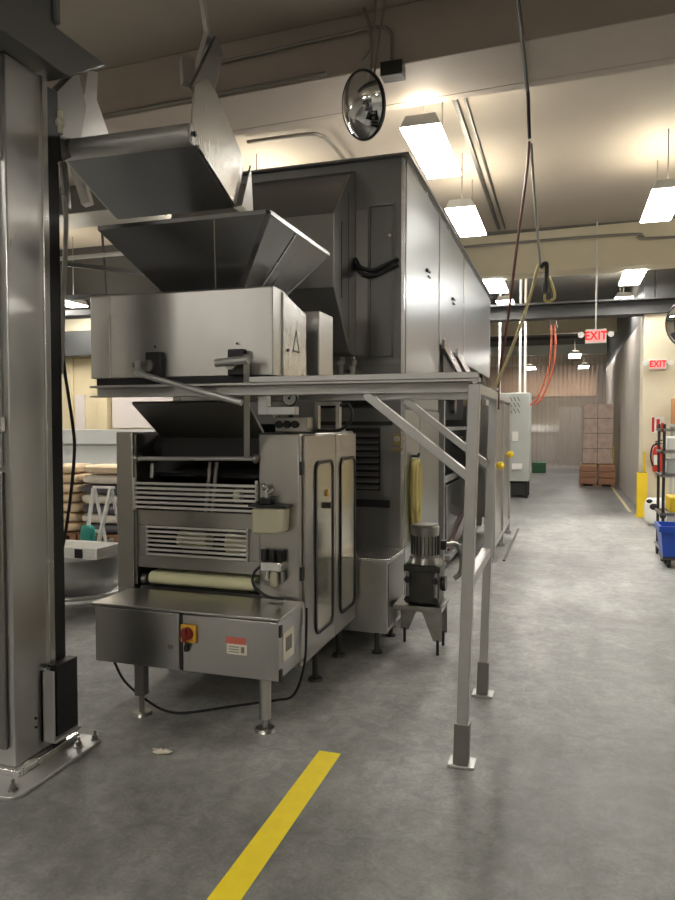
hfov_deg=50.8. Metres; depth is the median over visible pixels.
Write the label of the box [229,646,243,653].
print
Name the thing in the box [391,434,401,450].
switch
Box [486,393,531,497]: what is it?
tall cabinet
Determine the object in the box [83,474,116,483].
sack
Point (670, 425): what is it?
stand
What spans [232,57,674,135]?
beam
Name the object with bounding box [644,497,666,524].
plastic jug
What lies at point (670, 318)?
convex mirror
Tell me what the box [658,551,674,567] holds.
trolley
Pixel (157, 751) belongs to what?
paper scrap
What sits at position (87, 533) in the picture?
bag
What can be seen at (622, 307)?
beam
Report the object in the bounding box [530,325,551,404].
cord
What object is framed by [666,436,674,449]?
plastic box
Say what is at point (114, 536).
wooden pallet
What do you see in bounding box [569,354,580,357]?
diffuser
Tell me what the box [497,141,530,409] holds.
air hose
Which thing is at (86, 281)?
beam
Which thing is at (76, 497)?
sack
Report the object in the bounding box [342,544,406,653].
housing
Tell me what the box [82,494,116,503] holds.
sack
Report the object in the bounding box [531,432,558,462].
door
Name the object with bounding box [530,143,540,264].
cord
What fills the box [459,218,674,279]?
beam
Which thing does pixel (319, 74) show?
conduit pipe
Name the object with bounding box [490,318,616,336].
beam
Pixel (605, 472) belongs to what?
wooden crate
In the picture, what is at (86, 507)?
sack
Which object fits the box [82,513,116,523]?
sack
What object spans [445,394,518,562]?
guard
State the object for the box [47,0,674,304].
ceiling
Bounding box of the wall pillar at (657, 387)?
[638,313,674,511]
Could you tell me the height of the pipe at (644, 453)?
1.050 m
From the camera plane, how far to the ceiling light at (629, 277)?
11.40 m
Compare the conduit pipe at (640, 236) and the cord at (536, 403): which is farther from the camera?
the cord at (536, 403)
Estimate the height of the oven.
3.385 m
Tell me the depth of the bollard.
11.41 m
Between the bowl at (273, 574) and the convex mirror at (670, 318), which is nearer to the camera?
the bowl at (273, 574)
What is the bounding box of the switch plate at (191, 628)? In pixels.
[181,624,196,642]
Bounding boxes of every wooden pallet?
[66,530,80,539]
[77,533,117,542]
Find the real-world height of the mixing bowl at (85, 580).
0.455 m
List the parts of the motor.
leg, stand plate, motor, leg, leg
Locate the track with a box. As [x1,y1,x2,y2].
[452,98,504,229]
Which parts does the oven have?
shadow rail, panel, trim, door, door trim, louvre post, panel, panel, panel, trim, slide rail, panel, slide rail, panel, leg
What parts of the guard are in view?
post, guard panel, release knob, post, rail, rail, guard panel, post, release knob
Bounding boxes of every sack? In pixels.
[63,463,91,472]
[63,472,89,482]
[63,482,88,492]
[63,492,90,501]
[63,501,88,511]
[64,511,87,521]
[64,520,86,530]
[82,484,116,493]
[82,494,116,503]
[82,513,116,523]
[83,464,116,474]
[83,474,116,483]
[83,503,114,513]
[85,523,117,533]
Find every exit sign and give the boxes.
[578,222,613,343]
[642,359,673,369]
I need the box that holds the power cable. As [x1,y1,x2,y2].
[113,608,307,713]
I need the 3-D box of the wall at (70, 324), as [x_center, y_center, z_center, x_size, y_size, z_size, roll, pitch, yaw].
[-4.588,-0.603,12.377,9.700,3.300,0.200,1,2,18]
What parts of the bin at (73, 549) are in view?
dark panel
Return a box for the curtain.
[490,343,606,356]
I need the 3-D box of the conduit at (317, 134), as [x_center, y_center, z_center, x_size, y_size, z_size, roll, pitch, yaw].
[-0.297,-3.232,7.645,1.099,0.040,2.406,1,2,18]
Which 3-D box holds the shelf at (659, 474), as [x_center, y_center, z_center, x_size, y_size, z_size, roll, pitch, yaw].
[3.947,0.278,7.860,0.730,0.030,0.490,1,2,18]
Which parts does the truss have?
rail, rail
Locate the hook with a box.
[539,261,548,293]
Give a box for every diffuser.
[65,301,87,307]
[445,206,485,236]
[496,300,514,304]
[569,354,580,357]
[640,187,674,222]
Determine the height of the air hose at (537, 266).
0.978 m
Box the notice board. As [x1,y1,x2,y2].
[112,397,172,427]
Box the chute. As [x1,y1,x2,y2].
[62,0,252,219]
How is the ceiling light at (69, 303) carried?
hanging from the ceiling
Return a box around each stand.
[86,486,116,541]
[669,424,674,519]
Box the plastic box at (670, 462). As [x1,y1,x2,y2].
[665,458,674,473]
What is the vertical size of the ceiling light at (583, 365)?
1.000 m
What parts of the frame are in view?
deck plate, foot plate, post, foot plate, rail, post, rail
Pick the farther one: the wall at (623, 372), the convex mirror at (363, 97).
the wall at (623, 372)
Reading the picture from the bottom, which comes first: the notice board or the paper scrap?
the paper scrap
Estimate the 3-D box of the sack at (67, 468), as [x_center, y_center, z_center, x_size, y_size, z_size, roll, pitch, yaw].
[-3.376,0.233,9.097,0.360,0.121,0.447,1,2,18]
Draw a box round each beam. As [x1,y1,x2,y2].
[47,0,674,133]
[60,245,161,319]
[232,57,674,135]
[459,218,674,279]
[490,296,674,322]
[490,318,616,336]
[490,333,606,346]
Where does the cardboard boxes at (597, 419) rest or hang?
on the wooden crate at (605, 472)
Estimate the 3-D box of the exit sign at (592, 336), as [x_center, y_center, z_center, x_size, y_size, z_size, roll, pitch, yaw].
[3.853,-2.491,10.563,0.510,1.795,0.090,1,2,18]
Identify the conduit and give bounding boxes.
[221,7,405,83]
[247,132,345,158]
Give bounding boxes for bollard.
[634,472,646,517]
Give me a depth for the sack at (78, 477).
8.91 m
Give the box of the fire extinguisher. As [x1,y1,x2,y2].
[650,440,661,471]
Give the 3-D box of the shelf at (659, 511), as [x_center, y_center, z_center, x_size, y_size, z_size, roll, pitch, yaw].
[3.947,0.697,7.875,0.730,0.030,0.490,1,2,18]
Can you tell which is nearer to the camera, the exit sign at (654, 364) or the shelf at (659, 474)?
the shelf at (659, 474)
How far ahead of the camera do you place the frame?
3.23 m
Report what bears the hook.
hanging from the cord at (531, 144)
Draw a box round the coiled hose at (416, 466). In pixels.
[410,458,421,533]
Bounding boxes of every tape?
[207,750,339,899]
[610,486,631,511]
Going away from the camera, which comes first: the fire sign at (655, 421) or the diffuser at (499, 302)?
the fire sign at (655, 421)
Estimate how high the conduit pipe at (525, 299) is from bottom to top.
2.369 m
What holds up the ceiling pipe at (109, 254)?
attached to the truss
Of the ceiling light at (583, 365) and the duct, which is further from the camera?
the ceiling light at (583, 365)
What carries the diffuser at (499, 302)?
attached to the ceiling light at (501, 299)
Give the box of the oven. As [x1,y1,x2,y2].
[170,152,492,626]
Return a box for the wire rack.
[654,424,674,560]
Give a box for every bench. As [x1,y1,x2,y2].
[62,429,155,464]
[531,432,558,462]
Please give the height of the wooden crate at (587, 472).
0.525 m
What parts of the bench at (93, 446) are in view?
rail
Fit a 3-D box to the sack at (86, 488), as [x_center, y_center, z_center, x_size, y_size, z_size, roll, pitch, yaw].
[-2.867,0.483,8.945,0.625,0.123,0.453,1,2,18]
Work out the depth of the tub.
7.37 m
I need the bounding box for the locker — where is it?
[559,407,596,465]
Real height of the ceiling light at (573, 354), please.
1.000 m
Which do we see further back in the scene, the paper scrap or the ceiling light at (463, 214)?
the ceiling light at (463, 214)
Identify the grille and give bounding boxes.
[133,477,258,512]
[146,524,248,561]
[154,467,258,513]
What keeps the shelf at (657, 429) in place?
attached to the wire rack
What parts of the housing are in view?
lid, panel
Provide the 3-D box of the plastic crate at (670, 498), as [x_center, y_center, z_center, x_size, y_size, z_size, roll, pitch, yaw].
[3.904,0.596,7.870,0.450,0.168,0.380,1,2,18]
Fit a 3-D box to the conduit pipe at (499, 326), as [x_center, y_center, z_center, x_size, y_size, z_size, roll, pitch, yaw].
[3.381,-2.359,14.801,0.052,2.369,0.052,1,2,18]
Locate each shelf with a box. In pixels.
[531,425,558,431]
[655,472,674,477]
[655,508,674,515]
[656,428,674,430]
[656,449,674,453]
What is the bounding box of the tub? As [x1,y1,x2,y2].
[654,521,674,556]
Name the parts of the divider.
plate, plate, knob, lid, knob, knob, door, knob, door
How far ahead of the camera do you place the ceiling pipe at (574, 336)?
20.04 m
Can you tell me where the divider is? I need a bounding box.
[116,395,355,681]
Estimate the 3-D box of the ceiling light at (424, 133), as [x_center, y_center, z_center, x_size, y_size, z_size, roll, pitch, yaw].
[0.838,-2.903,6.182,0.325,0.650,1.220,1,2,18]
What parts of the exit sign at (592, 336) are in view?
stem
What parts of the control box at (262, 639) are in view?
door, leg, switch knob, lid, door, leg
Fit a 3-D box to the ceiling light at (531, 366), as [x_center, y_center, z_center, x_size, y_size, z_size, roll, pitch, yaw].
[6.974,-3.439,25.589,0.325,1.000,1.220,1,2,18]
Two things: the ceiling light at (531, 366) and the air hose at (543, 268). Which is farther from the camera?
the ceiling light at (531, 366)
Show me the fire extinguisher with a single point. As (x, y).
(654, 463)
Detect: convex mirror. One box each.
[342,0,385,140]
[665,305,674,343]
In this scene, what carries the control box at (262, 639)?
on the floor
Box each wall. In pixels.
[62,318,154,429]
[463,354,606,424]
[606,322,640,505]
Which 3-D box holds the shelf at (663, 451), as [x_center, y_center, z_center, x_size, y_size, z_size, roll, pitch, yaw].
[3.947,0.018,7.851,0.730,0.030,0.490,1,2,18]
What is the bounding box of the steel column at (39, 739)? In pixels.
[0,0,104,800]
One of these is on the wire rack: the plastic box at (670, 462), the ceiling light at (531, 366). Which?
the plastic box at (670, 462)
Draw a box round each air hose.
[493,265,539,387]
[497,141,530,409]
[542,267,555,302]
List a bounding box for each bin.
[64,540,117,559]
[532,462,545,472]
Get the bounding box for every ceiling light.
[65,237,87,307]
[400,102,461,178]
[445,153,486,236]
[483,279,508,292]
[496,280,514,304]
[526,356,535,369]
[569,334,580,357]
[579,354,588,368]
[614,274,633,298]
[619,269,646,285]
[640,129,674,222]
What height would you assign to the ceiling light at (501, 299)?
0.650 m
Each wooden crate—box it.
[579,463,596,485]
[597,464,614,486]
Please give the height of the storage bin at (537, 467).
0.320 m
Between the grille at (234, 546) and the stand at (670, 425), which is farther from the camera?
the stand at (670, 425)
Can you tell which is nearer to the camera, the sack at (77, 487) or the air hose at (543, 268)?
the air hose at (543, 268)
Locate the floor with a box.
[0,462,674,899]
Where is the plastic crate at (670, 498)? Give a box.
[665,494,674,512]
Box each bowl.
[64,554,117,601]
[270,571,277,586]
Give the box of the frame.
[90,372,497,770]
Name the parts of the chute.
plate, panel, hook rod, hook plate, plate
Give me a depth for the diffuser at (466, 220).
8.20 m
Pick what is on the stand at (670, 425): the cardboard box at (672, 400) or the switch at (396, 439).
the cardboard box at (672, 400)
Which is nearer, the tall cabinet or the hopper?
the hopper
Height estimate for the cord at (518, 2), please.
0.358 m
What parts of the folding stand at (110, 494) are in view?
leg, leg, leg, leg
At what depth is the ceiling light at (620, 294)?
13.21 m
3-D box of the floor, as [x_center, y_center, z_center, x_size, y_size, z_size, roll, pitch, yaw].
[0.622,1.128,11.821,20.000,0.120,37.200,1,2,18]
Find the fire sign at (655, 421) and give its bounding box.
[651,417,664,432]
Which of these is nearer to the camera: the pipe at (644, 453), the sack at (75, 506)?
the sack at (75, 506)
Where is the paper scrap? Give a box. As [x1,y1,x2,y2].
[152,748,172,754]
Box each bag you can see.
[80,525,95,540]
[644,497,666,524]
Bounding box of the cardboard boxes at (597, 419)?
[581,404,613,463]
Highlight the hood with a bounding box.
[170,171,355,356]
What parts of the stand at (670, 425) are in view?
leg, leg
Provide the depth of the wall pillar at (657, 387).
11.60 m
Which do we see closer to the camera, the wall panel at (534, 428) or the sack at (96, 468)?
the sack at (96, 468)
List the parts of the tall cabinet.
leg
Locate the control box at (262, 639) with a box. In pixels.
[92,588,304,734]
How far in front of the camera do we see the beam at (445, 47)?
5.19 m
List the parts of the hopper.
lever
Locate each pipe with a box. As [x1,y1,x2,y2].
[60,252,123,260]
[102,71,326,117]
[463,233,674,247]
[490,334,613,341]
[498,293,500,391]
[519,279,521,392]
[524,279,526,392]
[643,452,645,471]
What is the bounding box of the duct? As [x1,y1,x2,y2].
[59,185,170,229]
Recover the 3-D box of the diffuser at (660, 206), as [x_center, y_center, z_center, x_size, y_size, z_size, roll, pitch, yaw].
[3.508,-2.639,7.679,0.320,0.012,1.202,1,2,18]
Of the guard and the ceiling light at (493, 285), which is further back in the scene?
the ceiling light at (493, 285)
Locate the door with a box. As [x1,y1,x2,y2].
[64,330,112,428]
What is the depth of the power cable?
3.69 m
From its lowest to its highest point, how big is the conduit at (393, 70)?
0.534 m
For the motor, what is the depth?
4.63 m
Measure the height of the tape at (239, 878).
0.001 m
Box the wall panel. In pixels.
[490,365,596,397]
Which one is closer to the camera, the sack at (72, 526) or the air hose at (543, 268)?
the air hose at (543, 268)
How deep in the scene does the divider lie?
3.92 m
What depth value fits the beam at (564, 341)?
23.76 m
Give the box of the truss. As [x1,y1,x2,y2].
[60,234,144,315]
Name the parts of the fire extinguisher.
label panel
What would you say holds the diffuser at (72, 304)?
attached to the ceiling light at (69, 303)
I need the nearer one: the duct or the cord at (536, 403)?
the duct
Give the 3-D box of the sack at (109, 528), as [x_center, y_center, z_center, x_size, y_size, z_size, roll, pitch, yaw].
[-2.860,0.971,8.957,0.623,0.122,0.453,1,2,18]
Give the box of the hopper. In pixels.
[90,209,332,456]
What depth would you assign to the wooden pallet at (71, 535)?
8.84 m
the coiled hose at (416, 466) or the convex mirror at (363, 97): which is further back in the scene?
the coiled hose at (416, 466)
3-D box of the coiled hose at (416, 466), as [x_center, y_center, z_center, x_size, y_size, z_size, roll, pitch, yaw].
[0.583,0.401,5.287,0.059,0.679,0.223,1,2,18]
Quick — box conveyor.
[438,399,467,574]
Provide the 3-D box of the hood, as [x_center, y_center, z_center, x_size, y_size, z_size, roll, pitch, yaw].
[-0.549,-1.333,5.065,1.275,1.324,0.499,1,2,18]
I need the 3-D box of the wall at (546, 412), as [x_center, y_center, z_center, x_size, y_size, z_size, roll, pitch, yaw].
[6.267,-1.825,29.342,20.000,4.500,0.200,1,2,18]
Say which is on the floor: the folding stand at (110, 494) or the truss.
the folding stand at (110, 494)
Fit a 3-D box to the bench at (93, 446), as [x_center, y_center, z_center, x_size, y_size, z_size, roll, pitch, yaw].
[-3.582,0.398,10.799,4.200,1.415,0.540,1,2,18]
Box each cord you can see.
[516,0,530,138]
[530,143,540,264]
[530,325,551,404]
[534,325,556,404]
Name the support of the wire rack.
on the floor
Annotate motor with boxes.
[393,522,461,655]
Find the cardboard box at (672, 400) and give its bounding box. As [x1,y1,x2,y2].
[671,398,674,423]
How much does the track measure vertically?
0.039 m
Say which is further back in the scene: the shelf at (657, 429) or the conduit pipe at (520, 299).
the conduit pipe at (520, 299)
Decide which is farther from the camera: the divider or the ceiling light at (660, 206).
the ceiling light at (660, 206)
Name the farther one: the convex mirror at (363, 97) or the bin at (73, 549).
the bin at (73, 549)
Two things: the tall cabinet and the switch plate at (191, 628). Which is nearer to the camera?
the switch plate at (191, 628)
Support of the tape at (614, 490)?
on the floor

